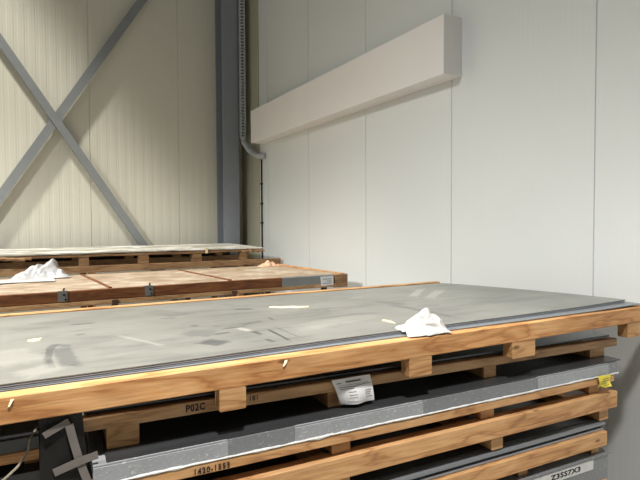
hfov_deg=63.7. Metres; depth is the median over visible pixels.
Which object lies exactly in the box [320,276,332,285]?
label
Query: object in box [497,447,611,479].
wrapped bundle
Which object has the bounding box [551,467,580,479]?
print
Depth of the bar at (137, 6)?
6.63 m
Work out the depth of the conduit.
7.27 m
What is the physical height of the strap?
0.122 m
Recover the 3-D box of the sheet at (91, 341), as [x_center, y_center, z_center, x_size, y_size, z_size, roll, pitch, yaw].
[-0.538,0.361,2.314,4.005,0.074,1.351,-1,2,-27]
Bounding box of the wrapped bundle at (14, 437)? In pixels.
[0,383,66,453]
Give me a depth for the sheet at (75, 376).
1.70 m
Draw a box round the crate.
[0,264,347,312]
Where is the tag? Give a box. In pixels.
[598,374,611,387]
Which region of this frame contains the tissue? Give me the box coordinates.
[395,308,451,336]
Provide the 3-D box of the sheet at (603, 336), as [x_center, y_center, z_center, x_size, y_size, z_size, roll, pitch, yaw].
[0.124,0.479,2.556,2.400,0.028,1.146,-1,2,-27]
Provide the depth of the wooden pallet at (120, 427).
1.78 m
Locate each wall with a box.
[0,0,242,313]
[258,0,639,479]
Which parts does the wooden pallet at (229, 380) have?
rail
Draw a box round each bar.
[0,0,146,203]
[0,33,184,299]
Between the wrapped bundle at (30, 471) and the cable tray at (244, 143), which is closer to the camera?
the wrapped bundle at (30, 471)
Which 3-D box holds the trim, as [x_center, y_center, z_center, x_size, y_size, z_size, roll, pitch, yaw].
[-1.045,-4.692,7.500,0.011,11.980,0.660,-1,2,-30]
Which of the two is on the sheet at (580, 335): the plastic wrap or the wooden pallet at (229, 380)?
the wooden pallet at (229, 380)
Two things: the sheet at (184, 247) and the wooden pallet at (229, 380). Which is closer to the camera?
the wooden pallet at (229, 380)
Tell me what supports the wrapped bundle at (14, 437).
on the wooden pallet at (33, 455)
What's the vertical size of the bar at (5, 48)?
5.508 m
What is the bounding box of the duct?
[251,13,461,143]
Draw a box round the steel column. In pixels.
[215,0,239,297]
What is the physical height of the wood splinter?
0.004 m
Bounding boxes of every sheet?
[0,243,262,256]
[0,283,624,384]
[0,301,623,387]
[0,301,639,391]
[0,302,623,389]
[80,336,608,413]
[81,330,608,412]
[84,398,594,479]
[375,419,604,479]
[411,426,599,479]
[414,426,602,479]
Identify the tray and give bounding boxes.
[238,0,265,158]
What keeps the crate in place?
on the floor
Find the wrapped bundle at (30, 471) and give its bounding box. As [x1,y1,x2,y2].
[0,461,39,479]
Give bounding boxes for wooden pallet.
[0,249,280,307]
[0,281,639,425]
[0,448,38,465]
[82,337,616,448]
[92,374,616,479]
[430,430,606,479]
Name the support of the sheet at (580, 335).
on the sheet at (603, 336)
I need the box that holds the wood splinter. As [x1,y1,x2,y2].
[269,306,308,307]
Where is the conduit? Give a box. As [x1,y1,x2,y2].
[260,159,262,293]
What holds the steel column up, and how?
on the floor
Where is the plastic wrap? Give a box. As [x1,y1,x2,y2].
[11,259,69,279]
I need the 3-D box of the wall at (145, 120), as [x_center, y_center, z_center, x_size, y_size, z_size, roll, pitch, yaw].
[-5.541,-4.607,5.407,9.900,12.000,0.120,-1,2,-30]
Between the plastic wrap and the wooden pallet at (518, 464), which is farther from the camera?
the plastic wrap
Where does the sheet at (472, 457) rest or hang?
on the sheet at (598, 426)
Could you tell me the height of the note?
0.096 m
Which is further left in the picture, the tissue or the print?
the tissue
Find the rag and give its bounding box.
[256,260,278,266]
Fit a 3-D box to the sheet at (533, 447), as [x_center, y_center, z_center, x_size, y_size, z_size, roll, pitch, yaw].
[0.070,0.908,2.505,2.260,0.009,1.232,-1,2,-27]
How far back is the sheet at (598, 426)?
2.17 m
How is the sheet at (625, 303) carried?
on the wooden pallet at (229, 380)
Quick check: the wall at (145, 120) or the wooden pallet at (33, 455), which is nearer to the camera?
the wooden pallet at (33, 455)
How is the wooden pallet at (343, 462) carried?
on the sheet at (413, 464)
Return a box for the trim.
[240,0,260,295]
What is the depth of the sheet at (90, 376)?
1.69 m
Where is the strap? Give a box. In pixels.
[2,426,37,479]
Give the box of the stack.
[84,346,620,479]
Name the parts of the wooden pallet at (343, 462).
rail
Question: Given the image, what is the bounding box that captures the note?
[332,374,373,404]
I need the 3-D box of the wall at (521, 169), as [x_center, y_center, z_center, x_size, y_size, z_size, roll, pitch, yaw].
[2.150,-4.532,2.014,0.120,12.000,13.620,-1,2,-30]
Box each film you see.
[0,278,54,283]
[38,413,98,479]
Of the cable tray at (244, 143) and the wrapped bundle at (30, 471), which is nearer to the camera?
the wrapped bundle at (30, 471)
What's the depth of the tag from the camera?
2.42 m
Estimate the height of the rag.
0.071 m
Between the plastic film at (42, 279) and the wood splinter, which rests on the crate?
the plastic film at (42, 279)
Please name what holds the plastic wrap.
on the crate
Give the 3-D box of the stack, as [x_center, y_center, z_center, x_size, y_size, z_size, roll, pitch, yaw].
[0.136,0.618,2.516,2.350,0.065,1.255,-1,2,-27]
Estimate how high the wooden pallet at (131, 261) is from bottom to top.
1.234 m
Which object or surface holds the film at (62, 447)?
attached to the stack
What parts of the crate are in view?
leg, rail, rail, leg, painted rail, rail, corner post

